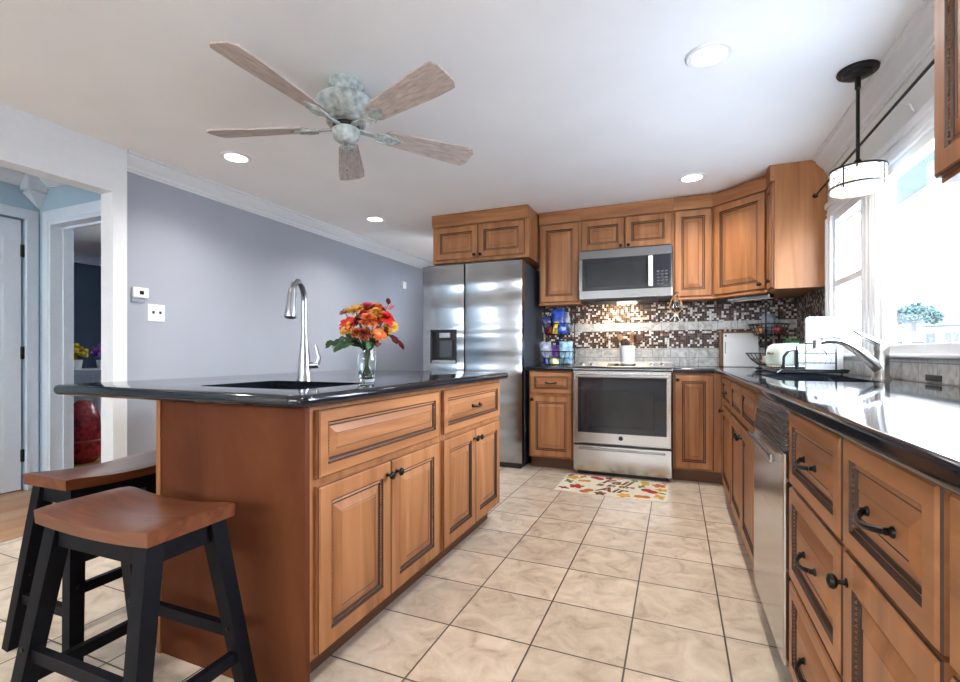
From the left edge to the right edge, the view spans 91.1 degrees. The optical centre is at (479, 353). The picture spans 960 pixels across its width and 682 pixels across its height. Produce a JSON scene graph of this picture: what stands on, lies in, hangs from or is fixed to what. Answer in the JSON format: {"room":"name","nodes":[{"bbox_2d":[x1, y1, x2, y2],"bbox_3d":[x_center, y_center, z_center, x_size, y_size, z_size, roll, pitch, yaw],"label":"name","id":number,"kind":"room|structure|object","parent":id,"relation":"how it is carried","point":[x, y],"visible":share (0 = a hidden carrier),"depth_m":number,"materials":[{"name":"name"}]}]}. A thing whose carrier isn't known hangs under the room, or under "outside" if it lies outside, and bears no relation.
{"room":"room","nodes":[
{"label":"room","id":0,"kind":"room"},
{"bbox_2d":[0,181,38,489],"bbox_3d":[-4.229,-0.145,1.342,0.100,2.290,4.720,0,0,23],"label":"wall","id":1,"kind":"structure","parent":0,"point":[10,194],"depth_m":3.43,"materials":[{"name":"blue paint"}]},
{"bbox_2d":[0,216,24,493],"bbox_3d":[-3.488,0.013,3.057,0.047,1.950,0.816,0,0,23],"label":"door","id":2,"kind":"structure","parent":1,"relation":"in","point":[12,250],"depth_m":3.36,"materials":[{"name":"white paint"}]},
{"bbox_2d":[0,166,24,185],"bbox_3d":[-4.123,-1.248,1.379,0.068,0.084,4.570,0,0,23],"label":"trim","id":3,"kind":"structure","parent":1,"relation":"attached to","point":[7,175],"depth_m":3.33,"materials":[{"name":"white paint"}]},
{"bbox_2d":[0,203,38,490],"bbox_3d":[-3.462,-0.024,3.021,0.022,2.047,1.010,0,0,23],"label":"trim","id":4,"kind":"structure","parent":1,"relation":"attached to","point":[31,217],"depth_m":3.45,"materials":[{"name":"white paint"}]},
{"bbox_2d":[0,103,126,462],"bbox_3d":[-3.191,-0.145,0.870,0.120,2.290,4.647,0,0,23],"label":"wall","id":5,"kind":"structure","parent":0,"point":[30,144],"depth_m":2.92,"materials":[{"name":"white paint"}]},
{"bbox_2d":[39,185,100,471],"bbox_3d":[-2.776,-0.145,3.358,1.030,2.290,0.120,0,0,23],"label":"wall","id":6,"kind":"structure","parent":0,"point":[62,196],"depth_m":3.46,"materials":[{"name":"blue paint"}]},
{"bbox_2d":[20,173,47,209],"bbox_3d":[-3.243,-1.177,3.426,0.115,0.225,0.115,0,0,23],"label":"trim","id":7,"kind":"structure","parent":6,"relation":"attached to","point":[33,188],"depth_m":3.40,"materials":[{"name":"white paint"}]},
{"bbox_2d":[39,177,65,188],"bbox_3d":[-2.812,-1.248,3.271,1.030,0.084,0.068,0,0,23],"label":"trim","id":8,"kind":"structure","parent":6,"relation":"attached to","point":[49,184],"depth_m":3.41,"materials":[{"name":"white paint"}]},
{"bbox_2d":[42,200,100,470],"bbox_3d":[-2.753,-0.020,3.342,0.955,2.040,0.152,0,0,23],"label":"trim","id":9,"kind":"structure","parent":6,"relation":"attached to","point":[59,225],"depth_m":3.46,"materials":[{"name":"white paint"}]},
{"bbox_2d":[74,262,100,368],"bbox_3d":[-3.639,-0.145,5.132,3.930,2.290,2.730,0,0,23],"label":"wall","id":10,"kind":"structure","parent":0,"point":[87,278],"depth_m":6.24,"materials":[{"name":"blue paint"}]},
{"bbox_2d":[74,252,100,265],"bbox_3d":[-5.317,-1.234,5.843,0.085,0.112,2.510,0,0,23],"label":"trim","id":11,"kind":"structure","parent":10,"relation":"attached to","point":[78,257],"depth_m":6.20,"materials":[{"name":"white paint"}]},
{"bbox_2d":[127,172,422,455],"bbox_3d":[-1.537,-0.145,4.963,0.080,2.290,4.183,0,0,23],"label":"wall","id":12,"kind":"structure","parent":0,"point":[222,274],"depth_m":3.77,"materials":[{"name":"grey paint"}]},
{"bbox_2d":[131,287,148,302],"bbox_3d":[-2.250,-0.386,3.118,0.026,0.096,0.102,0,0,23],"label":"thermostat","id":13,"kind":"object","parent":12,"relation":"attached to","point":[138,294],"visible":1,"depth_m":3.10,"materials":[{"name":"white plastic"}]},
{"bbox_2d":[147,304,164,321],"bbox_3d":[-2.211,-0.275,3.222,0.018,0.116,0.116,0,0,23],"label":"light switch","id":14,"kind":"object","parent":12,"relation":"attached to","point":[155,312],"visible":1,"depth_m":3.22,"materials":[{"name":"white plastic"}]},
{"bbox_2d":[127,150,435,268],"bbox_3d":[-1.461,-1.234,4.933,0.085,0.112,4.180,0,0,23],"label":"trim","id":15,"kind":"structure","parent":12,"relation":"attached to","point":[138,164],"depth_m":3.88,"materials":[{"name":"white paint"}]},
{"bbox_2d":[325,333,360,347],"bbox_3d":[-0.525,0.005,1.838,0.163,0.180,0.072,0,0,-11],"label":"leaf spray","id":16,"kind":"object","parent":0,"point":[329,343],"visible":0.74,"depth_m":1.82,"materials":[{"name":"plant"}]},
{"bbox_2d":[362,337,378,348],"bbox_3d":[-0.428,0.017,1.810,0.056,0.157,0.111,0,0,-29],"label":"leaf spray","id":17,"kind":"object","parent":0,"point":[372,340],"visible":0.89,"depth_m":1.79,"materials":[{"name":"plant"}]},
{"bbox_2d":[372,298,394,337],"bbox_3d":[-0.395,-0.059,1.867,0.104,0.309,0.074,0,0,11],"label":"leaf spray","id":18,"kind":"object","parent":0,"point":[388,301],"visible":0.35,"depth_m":1.86,"materials":[{"name":"plant"}]},
{"bbox_2d":[374,329,404,349],"bbox_3d":[-0.368,0.002,1.849,0.164,0.187,0.086,0,0,9],"label":"leaf spray","id":19,"kind":"object","parent":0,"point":[395,340],"visible":0.66,"depth_m":1.84,"materials":[{"name":"plant"}]},
{"bbox_2d":[0,456,793,681],"bbox_3d":[-2.257,1.058,2.811,8.270,0.124,8.950,0,0,23],"label":"floor","id":20,"kind":"structure","parent":0,"point":[552,586],"depth_m":1.88,"materials":[{"name":"beige tile"}]},
{"bbox_2d":[1,449,155,660],"bbox_3d":[-1.355,0.704,1.752,0.366,0.601,0.492,0,0,21],"label":"stool","id":21,"kind":"object","parent":20,"relation":"on","point":[138,470],"visible":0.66,"depth_m":1.59,"materials":[{"name":"black paint"}]},
{"bbox_2d":[74,399,100,463],"bbox_3d":[-3.637,0.711,4.319,0.288,0.570,0.288,0,0,23],"label":"vase","id":22,"kind":"object","parent":20,"relation":"on","point":[87,419],"visible":0.7,"depth_m":4.25,"materials":[{"name":"red ceramic"}]},
{"bbox_2d":[74,368,100,415],"bbox_3d":[-4.007,0.584,5.056,0.940,0.825,0.465,0,0,-6],"label":"dresser","id":23,"kind":"object","parent":20,"relation":"on","point":[89,375],"visible":0.08,"depth_m":4.85,"materials":[{"name":"white paint"}]},
{"bbox_2d":[74,343,88,368],"bbox_3d":[-4.296,0.031,5.004,0.202,0.281,0.211,0,0,-13],"label":"potted flowers","id":24,"kind":"object","parent":23,"relation":"on","point":[77,349],"visible":0.66,"depth_m":5.00,"materials":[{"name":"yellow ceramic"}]},
{"bbox_2d":[90,343,100,368],"bbox_3d":[-4.034,0.027,5.032,0.240,0.287,0.223,0,0,23],"label":"potted flowers","id":25,"kind":"object","parent":23,"relation":"on","point":[96,352],"visible":0.29,"depth_m":4.97,"materials":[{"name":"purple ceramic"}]},
{"bbox_2d":[11,486,256,681],"bbox_3d":[-0.913,0.704,1.253,0.492,0.601,0.366,0,0,22],"label":"stool","id":26,"kind":"object","parent":20,"relation":"on","point":[140,529],"visible":1,"depth_m":1.20,"materials":[{"name":"brown wood"}]},
{"bbox_2d":[156,401,309,681],"bbox_3d":[-0.479,0.577,2.197,0.633,0.846,1.614,0,0,23],"label":"panel","id":27,"kind":"object","parent":20,"relation":"on","point":[256,459],"visible":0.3,"depth_m":1.42,"materials":[{"name":"brown wood"}]},
{"bbox_2d":[310,388,438,672],"bbox_3d":[-0.595,0.577,1.844,0.652,0.846,0.822,0,0,23],"label":"base cabinet","id":28,"kind":"object","parent":20,"relation":"on","point":[374,462],"visible":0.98,"depth_m":1.60,"materials":[{"name":"brown wood"}]},
{"bbox_2d":[426,380,499,571],"bbox_3d":[-0.289,0.577,2.576,0.652,0.846,0.760,0,0,23],"label":"base cabinet","id":29,"kind":"object","parent":20,"relation":"on","point":[469,424],"visible":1,"depth_m":2.37,"materials":[{"name":"brown wood"}]},
{"bbox_2d":[53,370,507,408],"bbox_3d":[-0.694,0.134,2.297,1.180,0.038,1.735,0,0,23],"label":"countertop","id":30,"kind":"structure","parent":29,"relation":"on","point":[277,390],"depth_m":1.69,"materials":[{"name":"black stone"}]},
{"bbox_2d":[284,279,320,380],"bbox_3d":[-0.743,-0.094,1.918,0.102,0.418,0.211,0,0,15],"label":"island faucet","id":31,"kind":"object","parent":30,"relation":"on","point":[305,366],"visible":1,"depth_m":1.98,"materials":[{"name":"silver metal"}]},
{"bbox_2d":[357,345,376,381],"bbox_3d":[-0.448,0.042,1.861,0.078,0.144,0.078,0,0,23],"label":"glass vase","id":32,"kind":"object","parent":30,"relation":"on","point":[366,358],"visible":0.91,"depth_m":1.83,"materials":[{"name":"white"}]},
{"bbox_2d":[333,334,362,352],"bbox_3d":[-0.496,0.010,1.807,0.131,0.171,0.080,0,0,-21],"label":"leaf spray","id":33,"kind":"object","parent":32,"relation":"in","point":[344,344],"visible":0.94,"depth_m":1.79,"materials":[{"name":"plant"}]},
{"bbox_2d":[339,317,359,341],"bbox_3d":[-0.486,-0.023,1.815,0.113,0.240,0.075,0,0,-17],"label":"flower","id":34,"kind":"object","parent":32,"relation":"in","point":[349,320],"visible":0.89,"depth_m":1.81,"materials":[{"name":"red plant"}]},
{"bbox_2d":[346,304,364,342],"bbox_3d":[-0.483,-0.047,1.836,0.075,0.289,0.074,0,0,0],"label":"flower","id":35,"kind":"object","parent":32,"relation":"in","point":[354,308],"visible":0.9,"depth_m":1.83,"materials":[{"name":"yellow plant"}]},
{"bbox_2d":[355,327,372,343],"bbox_3d":[-0.437,-0.002,1.820,0.072,0.199,0.100,0,0,23],"label":"flower","id":36,"kind":"object","parent":32,"relation":"in","point":[365,332],"visible":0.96,"depth_m":1.79,"materials":[{"name":"orange plant"}]},
{"bbox_2d":[360,302,373,341],"bbox_3d":[-0.441,-0.052,1.846,0.072,0.299,0.070,0,0,23],"label":"flower","id":37,"kind":"object","parent":32,"relation":"in","point":[367,305],"visible":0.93,"depth_m":1.84,"materials":[{"name":"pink plant"}]},
{"bbox_2d":[358,312,380,328],"bbox_3d":[-0.429,-0.031,1.808,0.105,0.258,0.100,0,0,23],"label":"flower","id":38,"kind":"object","parent":32,"relation":"in","point":[367,317],"visible":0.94,"depth_m":1.78,"materials":[{"name":"orange plant"}]},
{"bbox_2d":[369,307,383,338],"bbox_3d":[-0.419,-0.041,1.824,0.105,0.277,0.062,0,0,23],"label":"flower","id":39,"kind":"object","parent":32,"relation":"in","point":[375,310],"visible":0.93,"depth_m":1.81,"materials":[{"name":"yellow plant"}]},
{"bbox_2d":[371,328,386,344],"bbox_3d":[-0.418,-0.001,1.819,0.124,0.197,0.063,0,0,23],"label":"flower","id":40,"kind":"object","parent":32,"relation":"in","point":[378,333],"visible":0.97,"depth_m":1.80,"materials":[{"name":"orange plant"}]},
{"bbox_2d":[375,311,394,327],"bbox_3d":[-0.400,-0.034,1.827,0.134,0.264,0.069,0,0,1],"label":"flower","id":41,"kind":"object","parent":32,"relation":"in","point":[387,318],"visible":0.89,"depth_m":1.82,"materials":[{"name":"red plant"}]},
{"bbox_2d":[383,322,398,331],"bbox_3d":[-0.388,-0.018,1.856,0.139,0.232,0.063,0,0,23],"label":"flower","id":42,"kind":"object","parent":32,"relation":"in","point":[394,326],"visible":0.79,"depth_m":1.84,"materials":[{"name":"yellow plant"}]},
{"bbox_2d":[423,259,541,468],"bbox_3d":[0.041,0.089,4.547,0.974,1.822,0.694,0,0,23],"label":"fridge","id":43,"kind":"object","parent":20,"relation":"on","point":[478,316],"visible":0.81,"depth_m":4.20,"materials":[{"name":"silver metal"}]},
{"bbox_2d":[529,371,573,469],"bbox_3d":[0.715,0.576,4.294,0.393,0.848,0.640,0,0,23],"label":"base cabinet","id":44,"kind":"object","parent":20,"relation":"on","point":[551,444],"visible":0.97,"depth_m":4.04,"materials":[{"name":"brown wood"}]},
{"bbox_2d":[526,365,573,370],"bbox_3d":[0.710,0.133,4.300,0.408,0.036,0.633,0,0,23],"label":"countertop","id":45,"kind":"structure","parent":44,"relation":"on","point":[538,367],"depth_m":4.04,"materials":[{"name":"black stone"}]},
{"bbox_2d":[540,310,575,365],"bbox_3d":[0.719,-0.152,4.359,0.338,0.535,0.288,0,0,23],"label":"wire basket","id":46,"kind":"object","parent":45,"relation":"on","point":[574,351],"visible":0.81,"depth_m":4.29,"materials":[{"name":"metal"}]},
{"bbox_2d":[539,341,551,363],"bbox_3d":[0.613,-0.004,4.366,0.133,0.211,0.053,0,0,-6],"label":"snack bag","id":47,"kind":"object","parent":46,"relation":"in","point":[544,346],"visible":0.73,"depth_m":4.35,"materials":[{"name":"white plastic"}]},
{"bbox_2d":[542,316,552,333],"bbox_3d":[0.633,-0.261,4.379,0.116,0.177,0.037,0,0,0],"label":"snack bag","id":48,"kind":"object","parent":46,"relation":"in","point":[547,319],"visible":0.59,"depth_m":4.37,"materials":[{"name":"plastic"}]},
{"bbox_2d":[551,345,558,357],"bbox_3d":[0.696,0.010,4.370,0.111,0.176,0.041,0,0,34],"label":"snack bag","id":49,"kind":"object","parent":46,"relation":"in","point":[554,347],"visible":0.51,"depth_m":4.35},
{"bbox_2d":[542,323,572,334],"bbox_3d":[0.719,-0.221,4.359,0.288,0.106,0.246,0,0,23],"label":"basket","id":50,"kind":"object","parent":46,"relation":"on","point":[543,323],"depth_m":4.28,"materials":[{"name":"black metal"}]},
{"bbox_2d":[552,309,564,324],"bbox_3d":[0.722,-0.292,4.330,0.121,0.230,0.049,0,0,11],"label":"snack bag","id":51,"kind":"object","parent":46,"relation":"in","point":[557,314],"visible":0.58,"depth_m":4.32,"materials":[{"name":"plastic"}]},
{"bbox_2d":[557,324,566,333],"bbox_3d":[0.748,-0.217,4.267,0.095,0.090,0.037,0,0,-6],"label":"snack bag","id":52,"kind":"object","parent":46,"relation":"in","point":[561,330],"visible":1,"depth_m":4.25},
{"bbox_2d":[559,341,572,363],"bbox_3d":[0.779,-0.005,4.275,0.120,0.200,0.049,2,0,17],"label":"snack bag","id":53,"kind":"object","parent":46,"relation":"in","point":[563,346],"visible":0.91,"depth_m":4.26,"materials":[{"name":"plastic"}]},
{"bbox_2d":[564,312,571,332],"bbox_3d":[0.790,-0.279,4.345,0.123,0.200,0.048,0,0,40],"label":"snack bag","id":54,"kind":"object","parent":46,"relation":"in","point":[566,314],"visible":0.58,"depth_m":4.31,"materials":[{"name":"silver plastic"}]},
{"bbox_2d":[554,473,668,502],"bbox_3d":[0.989,0.996,3.513,0.770,0.008,0.505,0,0,23],"label":"doormat","id":55,"kind":"object","parent":20,"relation":"on","point":[651,491],"visible":1,"depth_m":3.48,"materials":[{"name":"multicoloured fabric"}]},
{"bbox_2d":[573,361,672,480],"bbox_3d":[1.238,0.538,4.033,0.762,0.924,0.713,0,0,23],"label":"range","id":56,"kind":"object","parent":20,"relation":"on","point":[622,412],"visible":1,"depth_m":3.75,"materials":[{"name":"silver metal"}]},
{"bbox_2d":[619,346,634,362],"bbox_3d":[1.280,0.019,4.093,0.134,0.168,0.134,0,0,23],"label":"utensil crock","id":57,"kind":"object","parent":56,"relation":"on","point":[627,353],"visible":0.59,"depth_m":4.04,"materials":[{"name":"white ceramic"}]},
{"bbox_2d":[673,373,722,483],"bbox_3d":[2.039,0.576,3.741,0.930,0.848,0.640,0,0,23],"label":"base cabinet","id":58,"kind":"object","parent":20,"relation":"on","point":[696,396],"visible":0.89,"depth_m":3.60,"materials":[{"name":"brown wood"}]},
{"bbox_2d":[673,366,959,495],"bbox_3d":[1.269,0.133,1.897,0.935,0.036,4.638,0,0,23],"label":"countertop","id":59,"kind":"structure","parent":58,"relation":"on","point":[914,426],"depth_m":0.98,"materials":[{"name":"black stone"}]},
{"bbox_2d":[719,331,754,366],"bbox_3d":[2.181,-0.034,3.993,0.270,0.300,0.048,0,0,23],"label":"cutting board","id":60,"kind":"object","parent":59,"relation":"on","point":[720,333],"visible":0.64,"depth_m":4.03,"materials":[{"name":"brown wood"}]},
{"bbox_2d":[723,333,758,366],"bbox_3d":[2.183,-0.027,3.946,0.260,0.284,0.038,0,0,23],"label":"cutting board","id":61,"kind":"object","parent":59,"relation":"on","point":[735,345],"visible":0.88,"depth_m":3.94,"materials":[{"name":"white plastic"}]},
{"bbox_2d":[745,302,789,367],"bbox_3d":[2.222,-0.142,3.624,0.318,0.514,0.318,0,0,23],"label":"stand","id":62,"kind":"object","parent":59,"relation":"on","point":[765,323],"visible":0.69,"depth_m":3.61,"materials":[{"name":"black metal"}]},
{"bbox_2d":[745,353,765,364],"bbox_3d":[2.222,0.044,3.624,0.318,0.096,0.318,0,0,23],"label":"basket","id":63,"kind":"object","parent":62,"relation":"on","point":[755,361],"depth_m":3.61,"materials":[{"name":"black metal"}]},
{"bbox_2d":[760,313,775,333],"bbox_3d":[2.245,-0.226,3.676,0.121,0.172,0.041,0,0,11],"label":"snack bag","id":64,"kind":"object","parent":62,"relation":"in","point":[771,318],"visible":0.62,"depth_m":3.66,"materials":[{"name":"grey plastic"}]},
{"bbox_2d":[748,323,789,335],"bbox_3d":[2.222,-0.181,3.624,0.278,0.086,0.278,0,0,23],"label":"basket","id":65,"kind":"object","parent":62,"relation":"on","point":[781,324],"depth_m":3.55,"materials":[{"name":"black metal"}]},
{"bbox_2d":[762,343,849,373],"bbox_3d":[1.940,0.028,2.855,0.360,0.174,0.629,0,0,23],"label":"dish rack","id":66,"kind":"object","parent":59,"relation":"on","point":[796,369],"visible":0.8,"depth_m":2.65,"materials":[{"name":"black metal"}]},
{"bbox_2d":[766,343,804,367],"bbox_3d":[1.952,0.015,2.974,0.256,0.156,0.150,0,0,0],"label":"toaster","id":67,"kind":"object","parent":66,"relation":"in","point":[774,353],"visible":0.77,"depth_m":2.90,"materials":[{"name":"white plastic"}]},
{"bbox_2d":[762,366,849,373],"bbox_3d":[1.940,0.102,2.855,0.360,0.025,0.629,0,0,23],"label":"tray","id":68,"kind":"object","parent":66,"relation":"on","point":[796,369],"depth_m":2.62,"materials":[{"name":"black metal"}]},
{"bbox_2d":[805,317,842,369],"bbox_3d":[1.959,-0.057,2.682,0.210,0.300,0.016,0,0,0],"label":"cutting board","id":69,"kind":"object","parent":66,"relation":"in","point":[815,327],"visible":0.77,"depth_m":2.67,"materials":[{"name":"white plastic"}]},
{"bbox_2d":[813,328,891,379],"bbox_3d":[1.662,0.000,2.108,0.298,0.231,0.071,0,0,15],"label":"sink faucet","id":70,"kind":"object","parent":59,"relation":"on","point":[879,363],"visible":1,"depth_m":2.08,"materials":[{"name":"silver metal"}]},
{"bbox_2d":[718,376,733,503],"bbox_3d":[1.892,0.576,3.019,0.650,0.848,0.866,0,0,23],"label":"base cabinet","id":71,"kind":"object","parent":20,"relation":"on","point":[725,410],"visible":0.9,"depth_m":2.99,"materials":[{"name":"brown wood"}]},
{"bbox_2d":[731,381,758,568],"bbox_3d":[1.543,0.576,2.183,0.650,0.848,0.938,0,0,23],"label":"base cabinet","id":72,"kind":"object","parent":20,"relation":"on","point":[744,401],"visible":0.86,"depth_m":2.24,"materials":[{"name":"brown wood"}]},
{"bbox_2d":[747,395,792,666],"bbox_3d":[1.238,0.579,1.489,0.632,0.842,0.562,0,0,23],"label":"dishwasher","id":73,"kind":"object","parent":20,"relation":"on","point":[770,436],"visible":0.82,"depth_m":1.48,"materials":[{"name":"silver metal"}]},
{"bbox_2d":[789,411,848,681],"bbox_3d":[1.052,0.576,1.003,0.646,0.848,0.462,0,0,23],"label":"base cabinet","id":74,"kind":"object","parent":20,"relation":"on","point":[817,547],"visible":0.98,"depth_m":1.08,"materials":[{"name":"brown wood"}]},
{"bbox_2d":[825,438,958,681],"bbox_3d":[0.889,0.576,0.617,0.650,0.848,0.372,0,0,23],"label":"base cabinet","id":75,"kind":"object","parent":20,"relation":"on","point":[895,582],"visible":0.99,"depth_m":0.69,"materials":[{"name":"brown wood"}]},
{"bbox_2d":[950,493,959,681],"bbox_3d":[0.663,0.576,0.074,0.650,0.848,0.800,0,0,23],"label":"base cabinet","id":76,"kind":"object","parent":20,"relation":"on","point":[954,499],"visible":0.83,"depth_m":0.53,"materials":[{"name":"brown wood"}]},
{"bbox_2d":[0,0,923,262],"bbox_3d":[-2.257,-1.350,2.811,8.270,0.120,8.950,0,0,23],"label":"ceiling","id":77,"kind":"structure","parent":0,"point":[559,105],"depth_m":2.26,"materials":[{"name":"paint"}]},
{"bbox_2d":[220,151,251,163],"bbox_3d":[-1.608,-1.286,3.105,0.190,0.009,0.190,0,0,23],"label":"recessed light","id":78,"kind":"object","parent":77,"relation":"in","point":[233,157],"visible":1,"depth_m":3.10,"materials":[{"name":"white paint"}]},
{"bbox_2d":[207,41,472,180],"bbox_3d":[-0.658,-1.075,2.204,1.312,0.430,1.251,0,0,23],"label":"ceiling fan","id":79,"kind":"object","parent":77,"relation":"hanging from","point":[345,106],"visible":1,"depth_m":2.15,"materials":[{"name":"wood"}]},
{"bbox_2d":[365,216,384,221],"bbox_3d":[-1.009,-1.286,4.528,0.190,0.009,0.190,0,0,23],"label":"recessed light","id":80,"kind":"object","parent":77,"relation":"in","point":[369,218],"visible":1,"depth_m":4.52,"materials":[{"name":"white paint"}]},
{"bbox_2d":[678,173,705,182],"bbox_3d":[1.558,-1.286,3.462,0.190,0.009,0.190,0,0,23],"label":"recessed light","id":81,"kind":"object","parent":77,"relation":"in","point":[692,177],"visible":1,"depth_m":3.45,"materials":[{"name":"white paint"}]},
{"bbox_2d":[685,40,733,68],"bbox_3d":[0.990,-1.286,2.036,0.190,0.009,0.190,0,0,23],"label":"recessed light","id":82,"kind":"object","parent":77,"relation":"in","point":[712,53],"visible":1,"depth_m":2.03,"materials":[{"name":"white paint"}]},
{"bbox_2d":[829,59,888,197],"bbox_3d":[1.721,-1.015,2.145,0.214,0.550,0.214,0,0,23],"label":"pendant lamp","id":83,"kind":"object","parent":77,"relation":"hanging from","point":[857,178],"visible":1,"depth_m":2.11,"materials":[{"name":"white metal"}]},
{"bbox_2d":[831,183,885,196],"bbox_3d":[1.721,-0.746,2.145,0.196,0.004,0.196,0,0,23],"label":"diffuser","id":84,"kind":"object","parent":83,"relation":"attached to","point":[840,189],"depth_m":2.14,"materials":[{"name":"white"}]},
{"bbox_2d":[536,269,672,463],"bbox_3d":[1.192,-0.145,4.519,3.220,2.290,0.120,0,0,23],"label":"wall","id":85,"kind":"structure","parent":0,"point":[536,269],"depth_m":4.23,"materials":[{"name":"beige paint"}]},
{"bbox_2d":[432,204,538,268],"bbox_3d":[0.100,-1.062,4.541,0.940,0.449,0.673,0,0,23],"label":"upper cabinet","id":86,"kind":"object","parent":85,"relation":"attached to","point":[512,232],"visible":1,"depth_m":4.25,"materials":[{"name":"brown wood"}]},
{"bbox_2d":[539,209,586,306],"bbox_3d":[0.783,-0.862,4.428,0.378,0.851,0.356,0,0,23],"label":"upper cabinet","id":87,"kind":"object","parent":85,"relation":"attached to","point":[559,231],"visible":0.99,"depth_m":4.27,"materials":[{"name":"brown wood"}]},
{"bbox_2d":[580,198,672,251],"bbox_3d":[1.307,-1.089,4.197,0.764,0.395,0.378,0,0,23],"label":"upper cabinet","id":88,"kind":"object","parent":85,"relation":"attached to","point":[650,222],"visible":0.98,"depth_m":4.04,"materials":[{"name":"brown wood"}]},
{"bbox_2d":[579,244,672,304],"bbox_3d":[1.292,-0.670,4.164,0.758,0.440,0.440,0,0,23],"label":"microwave","id":89,"kind":"object","parent":88,"relation":"attached to","point":[635,274],"visible":1,"depth_m":3.99,"materials":[{"name":"grey metal"}]},
{"bbox_2d":[673,193,713,302],"bbox_3d":[1.800,-0.862,3.992,0.300,0.851,0.378,0,0,23],"label":"upper cabinet","id":90,"kind":"object","parent":85,"relation":"attached to","point":[692,214],"visible":0.93,"depth_m":3.85,"materials":[{"name":"brown wood"}]},
{"bbox_2d":[669,293,682,320],"bbox_3d":[1.600,-0.375,3.848,0.112,0.240,0.028,0,0,23],"label":"hanging ornament","id":91,"kind":"object","parent":90,"relation":"hanging from","point":[677,305],"visible":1,"depth_m":3.84,"materials":[{"name":"silver wood"}]},
{"bbox_2d":[711,176,813,300],"bbox_3d":[2.173,-0.862,3.687,0.660,0.851,0.653,0,0,23],"label":"upper cabinet","id":92,"kind":"object","parent":85,"relation":"attached to","point":[739,211],"visible":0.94,"depth_m":3.58,"materials":[{"name":"brown wood"}]},
{"bbox_2d":[728,294,773,301],"bbox_3d":[2.065,-0.420,3.603,0.055,0.031,0.340,0,0,-25],"label":"light","id":93,"kind":"object","parent":92,"relation":"attached to","point":[762,296],"visible":1,"depth_m":3.57,"materials":[{"name":"silver metal"}]},
{"bbox_2d":[827,49,959,386],"bbox_3d":[1.222,-0.145,0.476,0.050,2.290,7.320,0,0,23],"label":"wall","id":94,"kind":"structure","parent":0,"point":[922,92],"depth_m":2.12,"materials":[{"name":"beige paint"}]},
{"bbox_2d":[542,287,959,385],"bbox_3d":[0.850,-0.203,2.446,2.155,0.635,3.970,0,0,23],"label":"backsplash","id":95,"kind":"structure","parent":94,"relation":"attached to","point":[693,339],"depth_m":4.16,"materials":[{"name":"tile"}]},
{"bbox_2d":[925,374,941,381],"bbox_3d":[1.734,0.095,1.801,0.005,0.024,0.120,0,0,23],"label":"outlet","id":96,"kind":"object","parent":95,"relation":"attached to","point":[938,378],"visible":1,"depth_m":1.79,"materials":[{"name":"black plastic"}]},
{"bbox_2d":[765,160,826,291],"bbox_3d":[2.162,-0.864,3.256,0.350,0.847,0.185,0,0,23],"label":"upper cabinet","id":97,"kind":"object","parent":94,"relation":"attached to","point":[796,219],"visible":1,"depth_m":3.17,"materials":[{"name":"brown wood"}]},
{"bbox_2d":[829,195,863,353],"bbox_3d":[2.145,-0.427,2.719,0.074,0.885,0.570,0,0,23],"label":"window","id":98,"kind":"structure","parent":94,"relation":"in","point":[838,281],"depth_m":2.94,"materials":[{"name":"white paint"}]},
{"bbox_2d":[812,59,933,197],"bbox_3d":[1.812,-1.037,2.063,0.087,0.048,2.284,0,0,23],"label":"curtain rod","id":99,"kind":"object","parent":94,"relation":"attached to","point":[815,195],"visible":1,"depth_m":2.00,"materials":[{"name":"brown metal"}]},
{"bbox_2d":[813,0,933,173],"bbox_3d":[1.029,-1.234,0.188,0.085,0.112,6.340,0,0,23],"label":"trim","id":100,"kind":"structure","parent":94,"relation":"attached to","point":[914,44],"depth_m":2.13,"materials":[{"name":"white paint"}]},
{"bbox_2d":[824,96,933,353],"bbox_3d":[1.831,-0.477,2.034,0.034,0.985,2.245,0,0,23],"label":"trim","id":101,"kind":"structure","parent":94,"relation":"attached to","point":[921,123],"depth_m":2.36,"materials":[{"name":"white paint"}]},
{"bbox_2d":[852,178,941,214],"bbox_3d":[1.650,-1.265,0.487,0.730,0.190,7.770,0,0,23],"label":"trim","id":102,"kind":"structure","parent":94,"relation":"attached to","point":[936,183],"depth_m":3.52,"materials":[{"name":"white"}]},
{"bbox_2d":[843,354,959,358],"bbox_3d":[1.855,0.012,2.043,0.070,0.018,2.280,0,0,23],"label":"trim","id":103,"kind":"structure","parent":94,"relation":"attached to","point":[925,356],"depth_m":1.84,"materials":[{"name":"white paint"}]},
{"bbox_2d":[874,128,959,353],"bbox_3d":[1.709,-0.427,1.673,0.074,0.885,1.365,0,0,23],"label":"window","id":104,"kind":"structure","parent":94,"relation":"in","point":[885,199],"depth_m":2.26,"materials":[{"name":"white paint"}]},
{"bbox_2d":[934,0,959,183],"bbox_3d":[1.089,-0.846,0.701,0.361,0.883,0.800,0,0,23],"label":"upper cabinet","id":105,"kind":"object","parent":94,"relation":"attached to","point":[946,12],"visible":1,"depth_m":1.07,"materials":[{"name":"brown wood"}]},
{"bbox_2d":[855,150,937,212],"bbox_3d":[1.628,-1.208,0.486,0.690,0.015,7.750,0,0,23],"label":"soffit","id":106,"kind":"structure","parent":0,"point":[921,174],"depth_m":3.25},
{"label":"outside","id":107,"kind":"structure","parent":0,"visible":0},
{"bbox_3d":[44.301,1.300,14.022,69.030,0.100,120.000,0,0,23],"label":"ground","id":108,"kind":"structure","parent":107,"visible":0},
{"bbox_2d":[896,301,945,343],"bbox_3d":[15.976,-0.336,17.108,1.632,3.188,1.658,0,0,23],"label":"shade tree","id":109,"kind":"object","parent":108,"relation":"on","point":[912,313],"visible":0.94,"depth_m":16.95,"materials":[{"name":"green plant"}]},
{"bbox_2d":[896,310,959,344],"bbox_3d":[42.215,-1.250,35.522,19.000,5.000,9.000,0,0,43],"label":"house","id":110,"kind":"structure","parent":108,"relation":"on","point":[948,331],"depth_m":36.67,"materials":[{"name":"white"}]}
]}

